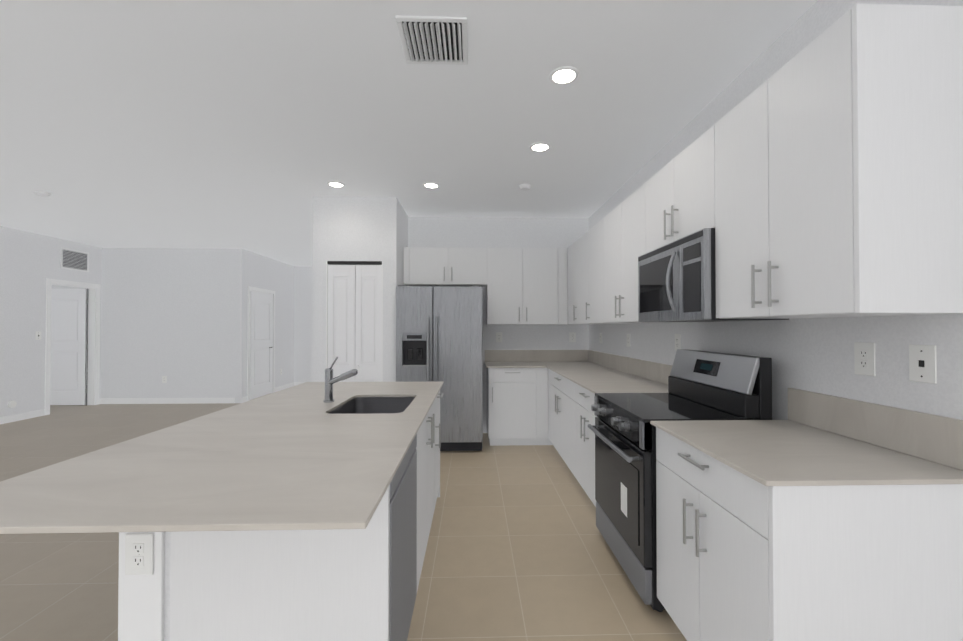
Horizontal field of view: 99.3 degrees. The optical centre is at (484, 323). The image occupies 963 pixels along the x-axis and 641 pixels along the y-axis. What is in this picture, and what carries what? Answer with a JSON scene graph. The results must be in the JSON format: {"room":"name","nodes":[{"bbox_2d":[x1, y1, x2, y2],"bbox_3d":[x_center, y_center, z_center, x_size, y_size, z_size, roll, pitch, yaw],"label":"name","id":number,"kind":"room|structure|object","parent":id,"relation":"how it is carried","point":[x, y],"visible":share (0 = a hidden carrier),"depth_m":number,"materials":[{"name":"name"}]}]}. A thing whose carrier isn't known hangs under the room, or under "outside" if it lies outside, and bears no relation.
{"room":"kitchen","nodes":[
{"label":"kitchen","id":0,"kind":"room"},
{"bbox_2d":[0,226,99,416],"bbox_3d":[-6.723,-0.014,2.273,0.120,2.770,10.460,0,-1,-2],"label":"wall","id":1,"kind":"structure","parent":0,"point":[27,259],"depth_m":6.05,"materials":[{"name":"paint"}]},
{"bbox_2d":[8,401,16,407],"bbox_3d":[-6.754,1.155,5.851,0.020,0.100,0.100,0,-1,-2],"label":"electrical outlet","id":2,"kind":"object","parent":1,"relation":"attached to","point":[12,404],"visible":0.96,"depth_m":5.85,"materials":[{"name":"white plastic"}]},
{"bbox_2d":[0,409,44,423],"bbox_3d":[-6.643,1.315,1.726,0.012,0.100,9.150,0,-1,-2],"label":"baseboard","id":3,"kind":"structure","parent":1,"relation":"attached to","point":[20,416],"depth_m":5.98,"materials":[{"name":"white wood"}]},
{"bbox_2d":[35,331,40,339],"bbox_3d":[-6.770,0.184,6.212,0.006,0.125,0.083,0,-1,-2],"label":"light switch","id":4,"kind":"object","parent":1,"relation":"attached to","point":[37,335],"visible":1,"depth_m":6.21,"materials":[{"name":"white plastic"}]},
{"bbox_2d":[50,289,87,404],"bbox_3d":[-7.286,0.408,7.069,0.735,2.030,0.144,0,-1,-2],"label":"door","id":5,"kind":"structure","parent":1,"relation":"in","point":[69,343],"depth_m":7.09,"materials":[{"name":"white wood"}]},
{"bbox_2d":[45,278,100,414],"bbox_3d":[-6.842,0.363,6.769,0.136,2.115,0.910,0,-1,-2],"label":"door frame","id":6,"kind":"structure","parent":1,"relation":"attached to","point":[93,337],"depth_m":7.13,"materials":[{"name":"white wood"}]},
{"bbox_2d":[60,247,88,271],"bbox_3d":[-6.783,-1.050,6.785,0.013,0.340,0.480,0,-1,-2],"label":"air vent","id":7,"kind":"object","parent":1,"relation":"in","point":[72,259],"visible":1,"depth_m":6.78,"materials":[{"name":"white metal"}]},
{"bbox_2d":[100,248,247,402],"bbox_3d":[-5.561,0.041,7.353,2.430,2.770,0.150,0,-1,-2],"label":"wall","id":8,"kind":"structure","parent":0,"point":[178,316],"depth_m":7.30,"materials":[{"name":"paint"}]},
{"bbox_2d":[162,376,166,382],"bbox_3d":[-5.694,0.996,7.279,0.083,0.125,0.007,0,-1,-2],"label":"outlet","id":9,"kind":"object","parent":8,"relation":"attached to","point":[164,379],"visible":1,"depth_m":7.28,"materials":[{"name":"white plastic"}]},
{"bbox_2d":[99,398,234,403],"bbox_3d":[-5.634,1.376,7.271,2.340,0.100,0.020,0,-1,-2],"label":"baseboard","id":10,"kind":"structure","parent":8,"relation":"attached to","point":[102,400],"depth_m":7.27,"materials":[{"name":"white wood"}]},
{"bbox_2d":[248,251,295,386],"bbox_3d":[-4.435,0.053,8.450,0.120,2.770,1.980,0,-1,-2],"label":"wall","id":11,"kind":"structure","parent":0,"point":[264,272],"depth_m":8.84,"materials":[{"name":"paint"}]},
{"bbox_2d":[247,286,274,400],"bbox_3d":[-4.415,0.376,8.011,0.136,2.115,1.020,0,-1,-2],"label":"door frame","id":12,"kind":"structure","parent":11,"relation":"attached to","point":[253,289],"depth_m":7.57,"materials":[{"name":"white wood"}]},
{"bbox_2d":[250,291,272,399],"bbox_3d":[-4.355,0.414,8.013,0.058,2.016,0.840,0,-1,-2],"label":"entry door","id":13,"kind":"structure","parent":11,"relation":"in","point":[261,344],"depth_m":7.98,"materials":[{"name":"white wood"}]},
{"bbox_2d":[275,382,293,391],"bbox_3d":[-4.384,1.394,8.972,0.012,0.100,0.910,0,-1,-2],"label":"baseboard","id":14,"kind":"structure","parent":11,"relation":"attached to","point":[289,385],"depth_m":8.96,"materials":[{"name":"white wood"}]},
{"bbox_2d":[296,266,307,381],"bbox_3d":[-3.266,0.066,9.553,2.520,2.770,0.120,0,-1,-2],"label":"wall","id":15,"kind":"structure","parent":0,"point":[301,272],"depth_m":9.47,"materials":[{"name":"paint"}]},
{"bbox_2d":[308,196,327,381],"bbox_3d":[-1.857,0.038,7.032,0.145,2.770,5.240,0,-1,-2],"label":"wall","id":16,"kind":"structure","parent":0,"point":[317,273],"depth_m":4.42,"materials":[{"name":"paint"}]},
{"bbox_2d":[0,393,686,640],"bbox_3d":[-3.385,1.433,3.357,9.815,0.100,12.470,0,-1,-2],"label":"floor","id":17,"kind":"structure","parent":0,"point":[518,548],"depth_m":2.38,"materials":[{"name":"tile"}]},
{"bbox_2d":[118,385,442,640],"bbox_3d":[-0.714,0.920,2.257,0.852,0.898,2.009,0,-1,-2],"label":"kitchen island","id":18,"kind":"object","parent":17,"relation":"on","point":[201,586],"depth_m":1.26,"materials":[{"name":"white wood"}]},
{"bbox_2d":[125,533,152,574],"bbox_3d":[-1.047,0.699,1.240,0.083,0.125,0.007,0,-1,-2],"label":"outlet","id":19,"kind":"object","parent":18,"relation":"attached to","point":[138,553],"visible":1,"depth_m":1.24,"materials":[{"name":"white plastic"}]},
{"bbox_2d":[0,381,443,533],"bbox_3d":[-0.840,0.461,2.087,1.090,0.015,2.392,0,-1,-2],"label":"island countertop","id":20,"kind":"structure","parent":18,"relation":"on","point":[281,461],"depth_m":1.22,"materials":[{"name":"beige stone"}]},
{"bbox_2d":[324,357,357,400],"bbox_3d":[-0.827,0.323,2.346,0.221,0.266,0.158,0,-1,-2],"label":"faucet","id":21,"kind":"object","parent":20,"relation":"on","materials":[{"name":"silver metal"}]},
{"bbox_2d":[332,393,411,412],"bbox_3d":[-0.623,0.565,2.353,0.400,0.212,0.591,0,-1,-2],"label":"sink","id":22,"kind":"object","parent":20,"relation":"in","point":[367,402],"depth_m":2.65,"materials":[{"name":"metal"}]},
{"bbox_2d":[396,285,482,450],"bbox_3d":[-0.496,0.494,4.764,0.932,1.806,0.879,0,-1,-2],"label":"fridge","id":23,"kind":"object","parent":17,"relation":"on","point":[439,333],"visible":0.75,"depth_m":4.40,"materials":[{"name":"grey metal"}]},
{"bbox_2d":[487,366,536,445],"bbox_3d":[0.305,0.949,4.931,0.540,0.899,0.638,0,-1,-2],"label":"base cabinet","id":24,"kind":"object","parent":17,"relation":"on","point":[511,394],"depth_m":4.61,"materials":[{"name":"white wood"}]},
{"bbox_2d":[485,362,540,369],"bbox_3d":[0.349,0.492,4.925,0.677,0.015,0.663,0,-1,-2],"label":"countertop","id":25,"kind":"structure","parent":24,"relation":"on","point":[489,365],"depth_m":4.70,"materials":[{"name":"beige stone"}]},
{"bbox_2d":[537,366,548,444],"bbox_3d":[0.652,0.949,4.941,0.154,0.899,0.638,0,-1,-2],"label":"base cabinet","id":26,"kind":"object","parent":17,"relation":"on","point":[540,397],"depth_m":4.62,"materials":[{"name":"white wood"}]},
{"bbox_2d":[545,370,572,472],"bbox_3d":[1.059,0.939,4.027,0.648,0.899,1.249,0,-1,-2],"label":"base cabinet","id":27,"kind":"object","parent":17,"relation":"on","point":[560,389],"depth_m":3.92,"materials":[{"name":"white wood"}]},
{"bbox_2d":[573,382,596,506],"bbox_3d":[1.087,0.929,3.052,0.648,0.899,0.702,0,-1,-2],"label":"base cabinet","id":28,"kind":"object","parent":17,"relation":"on","point":[583,437],"depth_m":3.09,"materials":[{"name":"white wood"}]},
{"bbox_2d":[541,362,668,393],"bbox_3d":[1.048,0.482,3.989,0.673,0.015,2.573,0,-1,-2],"label":"countertop","id":29,"kind":"structure","parent":28,"relation":"on","point":[591,377],"depth_m":3.42,"materials":[{"name":"beige stone"}]},
{"bbox_2d":[588,349,771,611],"bbox_3d":[1.010,0.767,2.302,0.678,1.204,0.772,0,-1,-2],"label":"range","id":30,"kind":"object","parent":17,"relation":"on","point":[704,385],"visible":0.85,"depth_m":2.11,"materials":[{"name":"black"}]},
{"bbox_2d":[650,388,962,640],"bbox_3d":[1.111,0.830,1.532,0.686,1.064,0.753,0,-1,-2],"label":"base cabinet","id":31,"kind":"object","parent":17,"relation":"on","point":[815,516],"visible":1,"depth_m":1.23,"materials":[{"name":"white wood"}]},
{"bbox_2d":[328,196,399,381],"bbox_3d":[-1.336,0.010,4.485,0.755,2.770,0.120,0,-1,-2],"label":"wall","id":32,"kind":"structure","parent":0,"point":[359,228],"depth_m":4.44,"materials":[{"name":"paint"}]},
{"bbox_2d":[326,261,382,381],"bbox_3d":[-1.408,0.359,4.479,0.610,2.070,0.120,0,-1,-2],"label":"door frame","id":33,"kind":"structure","parent":32,"relation":"attached to","point":[327,262],"depth_m":4.43,"materials":[{"name":"white wood"}]},
{"bbox_2d":[328,265,381,381],"bbox_3d":[-1.407,0.369,4.444,0.598,2.020,0.070,0,-1,-2],"label":"bifold pantry door","id":34,"kind":"structure","parent":32,"relation":"in","point":[354,316],"depth_m":4.46,"materials":[{"name":"white wood"}]},
{"bbox_2d":[400,204,407,284],"bbox_3d":[-1.031,0.014,4.854,0.125,2.770,0.600,0,-1,-2],"label":"wall","id":35,"kind":"structure","parent":0,"point":[403,216],"depth_m":4.83,"materials":[{"name":"paint"}]},
{"bbox_2d":[404,247,447,286],"bbox_3d":[-0.704,-0.687,5.060,0.531,0.444,0.358,0,-1,-2],"label":"upper cabinet","id":36,"kind":"object","parent":35,"relation":"attached to","point":[423,266],"depth_m":4.88,"materials":[{"name":"white wood"}]},
{"bbox_2d":[448,247,483,286],"bbox_3d":[-0.207,-0.687,5.074,0.465,0.444,0.358,0,-1,-2],"label":"upper cabinet","id":37,"kind":"object","parent":35,"relation":"attached to","point":[465,265],"depth_m":4.89,"materials":[{"name":"white wood"}]},
{"bbox_2d":[0,0,817,266],"bbox_3d":[-3.385,-1.437,3.388,9.815,0.100,12.470,0,-1,-2],"label":"ceiling","id":38,"kind":"structure","parent":0,"point":[255,126],"depth_m":2.64,"materials":[{"name":"white paint"}]},
{"bbox_2d":[34,191,50,196],"bbox_3d":[-4.649,-1.360,4.307,0.124,0.034,0.124,0,-1,-2],"label":"smoke detector","id":39,"kind":"object","parent":38,"relation":"attached to","point":[42,194],"visible":1,"depth_m":4.28,"materials":[{"name":"white plastic"}]},
{"bbox_2d":[327,181,344,187],"bbox_3d":[-1.471,-1.375,4.057,0.170,0.009,0.170,0,-1,-2],"label":"recessed light","id":40,"kind":"object","parent":38,"relation":"in","point":[335,184],"visible":0.98,"depth_m":4.05,"materials":[{"name":"white"}]},
{"bbox_2d":[395,16,467,64],"bbox_3d":[-0.248,-1.391,2.030,0.328,0.021,0.328,0,-1,-2],"label":"ceiling vent","id":41,"kind":"object","parent":38,"relation":"in","point":[433,40],"visible":1,"depth_m":2.00,"materials":[{"name":"white metal"}]},
{"bbox_2d":[423,182,439,188],"bbox_3d":[-0.531,-1.375,4.083,0.170,0.009,0.170,0,-1,-2],"label":"recessed light","id":42,"kind":"object","parent":38,"relation":"in","point":[431,185],"visible":1,"depth_m":4.08,"materials":[{"name":"white"}]},
{"bbox_2d":[519,184,531,190],"bbox_3d":[0.409,-1.362,4.099,0.124,0.034,0.124,0,-1,-2],"label":"smoke detector","id":43,"kind":"object","parent":38,"relation":"attached to","point":[524,187],"visible":1,"depth_m":4.07,"materials":[{"name":"white plastic"}]},
{"bbox_2d":[529,142,550,151],"bbox_3d":[0.438,-1.384,3.220,0.170,0.009,0.170,0,-1,-2],"label":"recessed light","id":44,"kind":"object","parent":38,"relation":"in","point":[540,147],"visible":1,"depth_m":3.21,"materials":[{"name":"white"}]},
{"bbox_2d":[549,66,578,84],"bbox_3d":[0.449,-1.394,2.310,0.170,0.009,0.170,0,-1,-2],"label":"recessed light","id":45,"kind":"object","parent":38,"relation":"in","point":[564,75],"visible":1,"depth_m":2.30,"materials":[{"name":"white"}]},
{"bbox_2d":[496,332,501,341],"bbox_3d":[0.186,0.177,5.253,0.083,0.125,0.007,0,-1,-2],"label":"outlet","id":46,"kind":"object","parent":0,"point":[498,336],"visible":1,"depth_m":5.25,"materials":[{"name":"white plastic"}]},
{"bbox_2d":[485,350,588,361],"bbox_3d":[0.665,0.413,5.255,1.328,0.150,0.021,0,-1,-2],"label":"backsplash","id":47,"kind":"structure","parent":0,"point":[490,355],"depth_m":5.25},
{"bbox_2d":[584,0,962,419],"bbox_3d":[1.519,-0.024,1.419,0.120,2.770,7.990,0,-1,-2],"label":"wall","id":48,"kind":"structure","parent":0,"point":[816,355],"depth_m":1.84,"materials":[{"name":"paint"}]},
{"bbox_2d":[484,248,523,323],"bbox_3d":[0.239,-0.449,5.084,0.427,0.920,0.358,0,-1,-2],"label":"upper cabinet","id":49,"kind":"object","parent":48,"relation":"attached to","point":[503,267],"depth_m":4.91,"materials":[{"name":"white wood"}]},
{"bbox_2d":[524,248,567,323],"bbox_3d":[0.734,-0.448,5.098,0.562,0.920,0.358,0,-1,-2],"label":"upper cabinet","id":50,"kind":"object","parent":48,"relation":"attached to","point":[545,269],"depth_m":4.92,"materials":[{"name":"white wood"}]},
{"bbox_2d":[568,244,575,323],"bbox_3d":[1.185,-0.452,4.736,0.358,0.920,0.389,0,-1,-2],"label":"upper cabinet","id":51,"kind":"object","parent":48,"relation":"attached to","point":[572,249],"depth_m":4.69,"materials":[{"name":"white wood"}]},
{"bbox_2d":[573,231,587,323],"bbox_3d":[1.197,-0.457,4.297,0.358,0.920,0.490,0,-1,-2],"label":"upper cabinet","id":52,"kind":"object","parent":48,"relation":"attached to","point":[582,243],"depth_m":4.26,"materials":[{"name":"white wood"}]},
{"bbox_2d":[588,221,599,323],"bbox_3d":[1.211,-0.462,3.812,0.358,0.920,0.480,0,-1,-2],"label":"upper cabinet","id":53,"kind":"object","parent":48,"relation":"attached to","point":[594,233],"depth_m":3.84,"materials":[{"name":"white wood"}]},
{"bbox_2d":[600,204,619,323],"bbox_3d":[1.224,-0.467,3.357,0.358,0.920,0.430,0,-1,-2],"label":"upper cabinet","id":54,"kind":"object","parent":48,"relation":"attached to","point":[610,224],"depth_m":3.39,"materials":[{"name":"white wood"}]},
{"bbox_2d":[589,350,671,385],"bbox_3d":[1.374,0.400,3.999,0.020,0.150,2.573,0,-1,-2],"label":"backsplash","id":55,"kind":"structure","parent":48,"relation":"attached to","point":[660,372],"depth_m":3.74,"materials":[{"name":"beige stone"}]},
{"bbox_2d":[620,187,658,323],"bbox_3d":[1.236,-0.472,2.927,0.358,0.920,0.430,0,-1,-2],"label":"upper cabinet","id":56,"kind":"object","parent":48,"relation":"attached to","point":[630,250],"depth_m":2.98,"materials":[{"name":"white wood"}]},
{"bbox_2d":[640,164,671,253],"bbox_3d":[1.247,-0.692,2.520,0.358,0.490,0.390,0,-1,-2],"label":"upper cabinet","id":57,"kind":"object","parent":48,"relation":"attached to","point":[655,194],"depth_m":2.54,"materials":[{"name":"white wood"}]},
{"bbox_2d":[675,334,680,350],"bbox_3d":[1.411,0.139,2.990,0.007,0.125,0.083,0,-1,-2],"label":"outlet","id":58,"kind":"object","parent":48,"relation":"attached to","point":[677,341],"visible":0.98,"depth_m":2.98,"materials":[{"name":"white plastic"}]},
{"bbox_2d":[668,130,707,241],"bbox_3d":[1.258,-0.696,2.130,0.358,0.490,0.390,0,-1,-2],"label":"upper cabinet","id":59,"kind":"object","parent":48,"relation":"attached to","point":[688,171],"depth_m":2.14,"materials":[{"name":"white wood"}]},
{"bbox_2d":[638,228,788,321],"bbox_3d":[1.197,-0.230,2.318,0.467,0.432,0.774,0,-1,-2],"label":"microwave","id":60,"kind":"object","parent":59,"relation":"attached to","point":[676,280],"visible":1,"depth_m":2.15,"materials":[{"name":"grey metal"}]},
{"bbox_2d":[708,86,763,318],"bbox_3d":[1.269,-0.485,1.758,0.358,0.920,0.350,0,-1,-2],"label":"upper cabinet","id":61,"kind":"object","parent":48,"relation":"attached to","point":[734,140],"depth_m":1.76,"materials":[{"name":"white wood"}]},
{"bbox_2d":[760,4,962,318],"bbox_3d":[1.279,-0.489,1.399,0.358,0.920,0.368,0,-1,-2],"label":"upper cabinet","id":62,"kind":"object","parent":48,"relation":"attached to","point":[820,176],"depth_m":1.22,"materials":[{"name":"white wood"}]},
{"bbox_2d":[854,342,875,375],"bbox_3d":[1.451,0.135,1.563,0.007,0.125,0.083,0,-1,-2],"label":"outlet","id":63,"kind":"object","parent":48,"relation":"attached to","point":[864,358],"visible":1,"depth_m":1.56,"materials":[{"name":"white plastic"}]},
{"bbox_2d":[909,344,936,383],"bbox_3d":[1.457,0.134,1.362,0.006,0.125,0.083,0,-1,-2],"label":"phone jack","id":64,"kind":"object","parent":48,"relation":"attached to","point":[923,363],"visible":1,"depth_m":1.36,"materials":[{"name":"white plastic"}]}
]}

